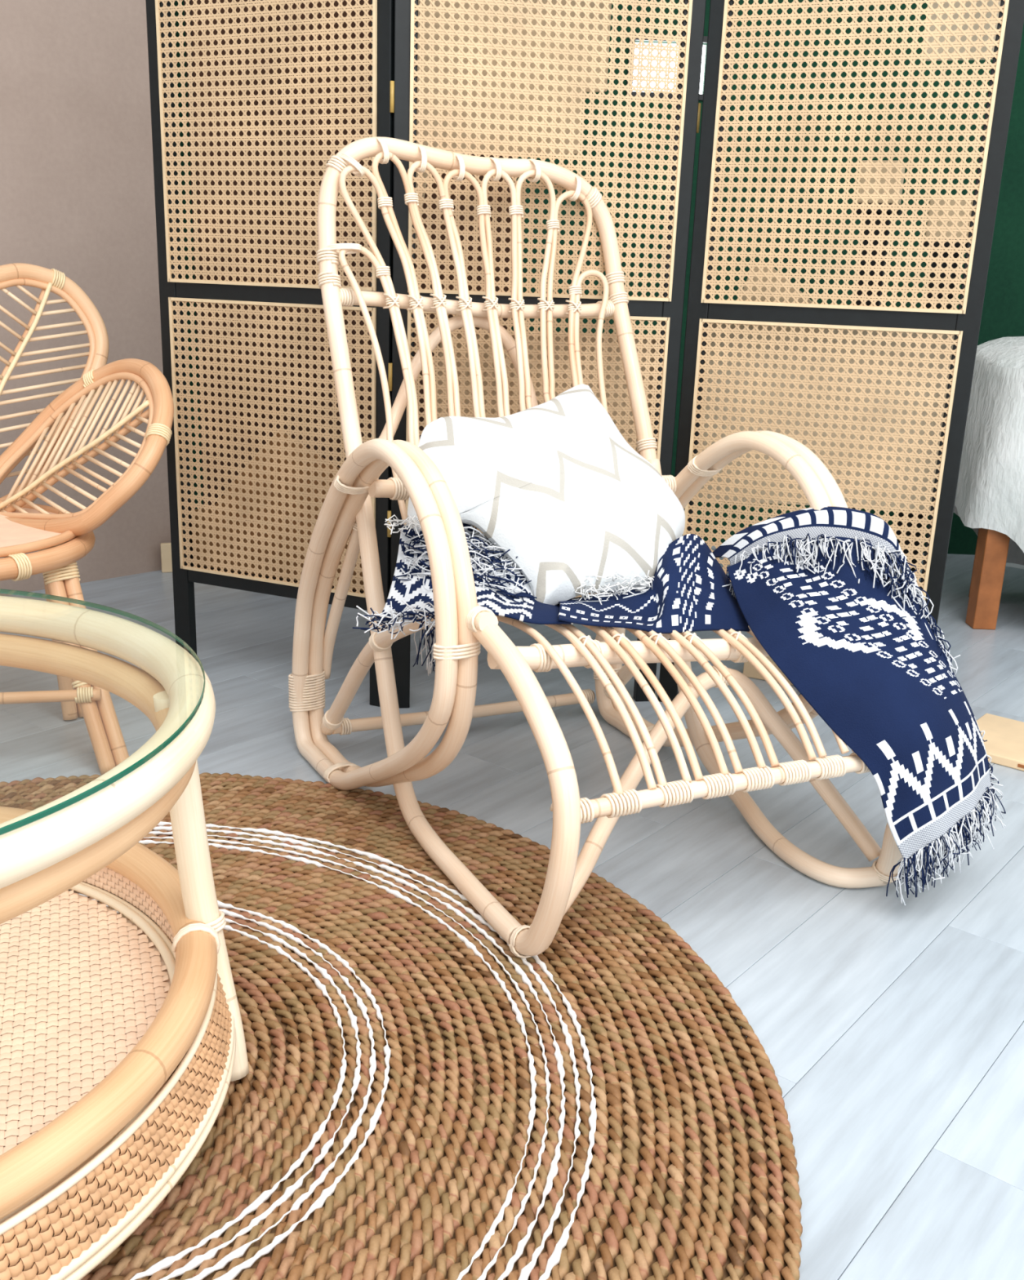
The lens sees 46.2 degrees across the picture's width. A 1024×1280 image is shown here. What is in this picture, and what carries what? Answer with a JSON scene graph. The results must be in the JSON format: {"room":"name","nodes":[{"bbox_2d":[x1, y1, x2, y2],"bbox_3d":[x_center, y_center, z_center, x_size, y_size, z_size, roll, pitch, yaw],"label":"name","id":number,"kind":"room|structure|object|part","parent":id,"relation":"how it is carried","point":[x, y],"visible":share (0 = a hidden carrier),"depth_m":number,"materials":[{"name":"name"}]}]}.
{"room":"living room","nodes":[
{"label":"living room","id":0,"kind":"room"},
{"bbox_2d":[0,0,170,595],"bbox_3d":[-2.510,-1.177,2.378,0.100,2.700,4.120,17,22,40],"label":"wall","id":1,"kind":"structure","parent":0,"point":[77,197],"depth_m":3.63,"materials":[{"name":"beige paint"}]},
{"bbox_2d":[160,542,172,573],"bbox_3d":[-1.046,-0.287,4.116,0.300,0.100,0.018,-4,18,-19],"label":"baseboard","id":2,"kind":"structure","parent":1,"relation":"attached to","point":[166,548],"depth_m":4.06,"materials":[{"name":"beige wood"}]},
{"bbox_2d":[183,0,514,507],"bbox_3d":[-0.526,-1.648,4.188,1.158,2.700,0.100,-6,19,-26],"label":"wall partition","id":3,"kind":"structure","parent":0,"point":[462,187],"depth_m":4.08,"materials":[{"name":"beige wicker"}]},
{"bbox_2d":[0,546,1023,1279],"bbox_3d":[-0.169,0.491,1.870,8.700,0.030,7.294,2,17,0],"label":"floor","id":4,"kind":"structure","parent":0,"point":[891,1032],"depth_m":2.07,"materials":[{"name":"grey wood"}]},
{"bbox_2d":[0,262,173,774],"bbox_3d":[-1.219,-0.284,2.547,0.981,0.996,0.901,-9,20,-32],"label":"armchair","id":5,"kind":"object","parent":4,"relation":"on","point":[61,537],"visible":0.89,"depth_m":2.64,"materials":[{"name":"wicker"}]},
{"bbox_3d":[-1.204,-0.227,2.501,0.566,0.008,0.566,2,17,0],"label":"seat","id":6,"kind":"part","parent":5,"relation":"part of","materials":[{"name":"wicker"}]},
{"bbox_3d":[-1.020,-0.031,2.701,0.033,0.427,0.099,-12,22,-40],"label":"leg","id":7,"kind":"part","parent":5,"relation":"part of","materials":[{"name":"wicker"}]},
{"bbox_3d":[-0.994,-0.036,2.722,0.033,0.427,0.099,-12,22,-40],"label":"leg","id":8,"kind":"part","parent":5,"relation":"part of","materials":[{"name":"wicker"}]},
{"bbox_3d":[-0.887,0.048,2.458,0.228,0.436,0.033,17,22,41],"label":"leg","id":9,"kind":"part","parent":5,"relation":"part of","materials":[{"name":"wicker"}]},
{"bbox_3d":[-0.863,0.042,2.482,0.228,0.436,0.033,17,22,41],"label":"leg","id":10,"kind":"part","parent":5,"relation":"part of","materials":[{"name":"wicker"}]},
{"bbox_2d":[191,430,364,591],"bbox_3d":[-0.584,-0.202,2.973,0.610,0.630,0.014,9,18,23],"label":"panel","id":11,"kind":"object","parent":4,"relation":"on","point":[264,451],"visible":0.05,"depth_m":2.94,"materials":[{"name":"beige wicker"}]},
{"bbox_2d":[0,772,802,1279],"bbox_3d":[-0.614,0.551,1.524,1.921,0.025,1.920,-14,23,-43],"label":"round rug","id":12,"kind":"object","parent":4,"relation":"on","point":[420,1097],"visible":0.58,"depth_m":1.53,"materials":[{"name":"brown wicker"}]},
{"bbox_2d":[0,588,248,1279],"bbox_3d":[-0.828,0.318,1.322,1.011,0.538,1.011,6,17,11],"label":"coffee table","id":13,"kind":"object","parent":12,"relation":"on","point":[95,1022],"visible":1,"depth_m":1.35,"materials":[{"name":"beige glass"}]},
{"bbox_2d":[0,889,169,1155],"bbox_3d":[-0.833,0.466,1.367,0.866,0.005,0.867,2,17,0],"label":"shelf","id":14,"kind":"object","parent":13,"relation":"attached to","point":[81,984],"depth_m":1.49,"materials":[{"name":"wicker"}]},
{"bbox_3d":[-0.818,0.064,1.245,0.970,0.006,0.970,2,17,0],"label":"glass","id":15,"kind":"part","parent":13,"relation":"part of","materials":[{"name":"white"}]},
{"bbox_3d":[-0.381,0.308,1.490,0.139,0.492,0.048,16,22,38],"label":"leg","id":16,"kind":"part","parent":13,"relation":"part of","materials":[{"name":"wicker"}]},
{"bbox_2d":[414,0,611,248],"bbox_3d":[-0.044,-0.675,2.807,0.476,1.670,0.014,-1,17,-10],"label":"panel","id":17,"kind":"object","parent":4,"relation":"on","point":[427,2],"visible":0.15,"depth_m":2.63,"materials":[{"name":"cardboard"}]},
{"bbox_2d":[436,333,656,533],"bbox_3d":[0.033,-0.287,2.888,0.643,0.885,0.014,-1,17,-10],"label":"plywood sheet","id":18,"kind":"object","parent":4,"relation":"on","point":[459,335],"visible":0.02,"depth_m":2.79,"materials":[{"name":"brown wood"}]},
{"bbox_2d":[145,0,1023,707],"bbox_3d":[0.072,-0.657,2.710,1.858,1.700,0.227,4,17,6],"label":"folding screen","id":19,"kind":"object","parent":4,"relation":"on","point":[393,29],"visible":0.66,"depth_m":2.62,"materials":[{"name":"beige wicker"}]},
{"bbox_3d":[-0.547,-0.789,2.744,0.531,0.048,0.024,9,18,23],"label":"rail","id":20,"kind":"part","parent":19,"relation":"part of","materials":[{"name":"black wood"}]},
{"bbox_3d":[-0.572,-0.130,2.943,0.531,0.040,0.024,9,18,23],"label":"rail","id":21,"kind":"part","parent":19,"relation":"part of","materials":[{"name":"black wood"}]},
{"bbox_3d":[0.063,-0.748,2.683,0.564,0.048,0.024,-1,17,-10],"label":"rail","id":22,"kind":"part","parent":19,"relation":"part of","materials":[{"name":"black wood"}]},
{"bbox_3d":[0.695,-0.711,2.638,0.531,0.048,0.024,8,18,19],"label":"rail","id":23,"kind":"part","parent":19,"relation":"part of","materials":[{"name":"black wood"}]},
{"bbox_2d":[288,137,902,958],"bbox_3d":[0.132,-0.261,2.177,0.802,1.258,1.115,-7,19,-27],"label":"rocking chair","id":24,"kind":"object","parent":4,"relation":"on","point":[461,624],"visible":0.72,"depth_m":2.21,"materials":[{"name":"wicker"}]},
{"bbox_3d":[-0.350,-0.080,2.469,0.025,0.405,0.253,-7,19,-27],"label":"thin post","id":25,"kind":"part","parent":24,"relation":"part of","materials":[{"name":"wicker"}]},
{"bbox_3d":[-0.218,0.079,2.212,0.033,0.467,0.765,-7,19,-27],"label":"seat rail","id":26,"kind":"part","parent":24,"relation":"part of","materials":[{"name":"wicker"}]},
{"bbox_3d":[-0.150,0.050,2.073,0.039,0.659,0.784,-6,19,-25],"label":"post","id":27,"kind":"part","parent":24,"relation":"part of","materials":[{"name":"wicker"}]},
{"bbox_3d":[-0.033,-0.654,2.462,0.715,0.684,0.259,-7,19,-27],"label":"frame","id":28,"kind":"part","parent":24,"relation":"part of","materials":[{"name":"wicker"}]},
{"bbox_2d":[383,383,684,605],"bbox_3d":[0.040,-0.263,2.170,0.614,0.361,0.390,-7,19,-27],"label":"cushion","id":29,"kind":"object","parent":24,"relation":"on","point":[554,483],"visible":0.9,"depth_m":2.11,"materials":[{"name":"white fabric"}]},
{"bbox_3d":[0.399,0.026,2.506,0.033,0.467,0.765,-7,19,-27],"label":"seat rail","id":30,"kind":"part","parent":24,"relation":"part of","materials":[{"name":"wicker"}]},
{"bbox_2d":[352,506,1005,905],"bbox_3d":[0.310,0.059,2.130,1.112,0.599,0.498,4,17,5],"label":"knit throw","id":31,"kind":"object","parent":24,"relation":"on","point":[841,610],"visible":0.88,"depth_m":2.01,"materials":[{"name":"blue fabric"}]},
{"bbox_3d":[0.434,0.023,2.340,0.130,0.637,0.835,-7,19,-27],"label":"post","id":32,"kind":"part","parent":24,"relation":"part of","materials":[{"name":"wicker"}]},
{"bbox_2d":[742,655,793,685],"bbox_3d":[0.805,0.083,3.206,0.340,0.050,0.160,10,19,26],"label":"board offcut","id":33,"kind":"object","parent":4,"relation":"on","point":[748,670],"visible":0.02,"depth_m":3.20,"materials":[{"name":"brown wood"}]},
{"bbox_2d":[738,266,814,303],"bbox_3d":[0.544,-0.339,2.847,0.285,1.046,0.014,8,18,19],"label":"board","id":34,"kind":"object","parent":4,"relation":"on","point":[764,279],"visible":0.04,"depth_m":2.69,"materials":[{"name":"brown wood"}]},
{"bbox_2d":[693,323,954,531],"bbox_3d":[0.700,-0.266,2.835,0.605,0.925,0.014,8,18,19],"label":"panel","id":35,"kind":"object","parent":4,"relation":"on","point":[806,330],"visible":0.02,"depth_m":2.74,"materials":[{"name":"beige wicker"}]},
{"bbox_2d":[798,203,902,696],"bbox_3d":[0.807,-0.415,2.887,0.100,1.187,0.100,8,18,19],"label":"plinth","id":36,"kind":"object","parent":4,"relation":"on","point":[868,211],"visible":0.16,"depth_m":2.72,"materials":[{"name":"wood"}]},
{"bbox_3d":[0.807,-0.415,2.887,0.060,1.147,0.060,8,18,19],"label":"post","id":37,"kind":"part","parent":36,"relation":"part of","materials":[{"name":"wicker"}]},
{"bbox_2d":[857,160,904,204],"bbox_3d":[0.830,-1.026,2.703,0.090,0.090,0.090,8,18,19],"label":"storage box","id":38,"kind":"object","parent":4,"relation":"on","point":[862,180],"visible":0.14,"depth_m":2.67,"materials":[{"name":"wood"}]},
{"bbox_2d":[895,238,967,575],"bbox_3d":[0.954,-0.360,2.845,0.100,1.116,0.100,8,18,19],"label":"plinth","id":39,"kind":"object","parent":4,"relation":"on","point":[942,275],"visible":0.04,"depth_m":2.69,"materials":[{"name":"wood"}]},
{"bbox_2d":[924,196,973,237],"bbox_3d":[0.976,-0.936,2.671,0.096,0.089,0.090,8,18,19],"label":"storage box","id":40,"kind":"object","parent":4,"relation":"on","point":[941,202],"visible":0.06,"depth_m":2.63,"materials":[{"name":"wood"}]},
{"bbox_2d":[923,0,1000,61],"bbox_3d":[0.927,-0.601,2.682,0.190,1.670,0.014,8,18,19],"label":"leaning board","id":41,"kind":"object","parent":4,"relation":"on","point":[979,3],"visible":0.02,"depth_m":2.48,"materials":[{"name":"beige wicker"}]},
{"bbox_2d":[953,336,1023,629],"bbox_3d":[1.977,-0.499,3.797,1.155,0.906,0.688,2,17,0],"label":"stool","id":42,"kind":"object","parent":4,"relation":"on","point":[988,501],"visible":0.74,"depth_m":3.63,"materials":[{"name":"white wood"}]},
{"bbox_3d":[1.623,-0.452,4.023,0.072,0.660,0.072,2,17,0],"label":"leg","id":43,"kind":"part","parent":42,"relation":"part of","materials":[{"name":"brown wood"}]},
{"bbox_3d":[1.490,-0.358,3.698,0.072,0.660,0.072,2,17,0],"label":"leg","id":44,"kind":"part","parent":42,"relation":"part of","materials":[{"name":"brown wood"}]},
{"bbox_2d":[976,713,1023,770],"bbox_3d":[1.445,0.315,2.564,0.950,0.022,0.271,15,21,37],"label":"board","id":45,"kind":"object","parent":4,"relation":"on","point":[1004,736],"visible":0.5,"depth_m":2.77,"materials":[{"name":"brown wood"}]},
{"bbox_2d":[169,0,1023,555],"bbox_3d":[1.164,-1.677,4.495,6.200,2.700,0.100,2,17,0],"label":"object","id":46,"kind":"structure","parent":0,"point":[1002,309],"depth_m":4.44,"materials":[{"name":"beige wicker"}]},
{"bbox_2d":[626,34,707,100],"bbox_3d":[0.568,-2.069,4.351,0.300,0.210,0.062,2,17,0],"label":"window","id":47,"kind":"structure","parent":46,"relation":"in","point":[645,52],"depth_m":4.36,"materials":[{"name":"white"}]}
]}

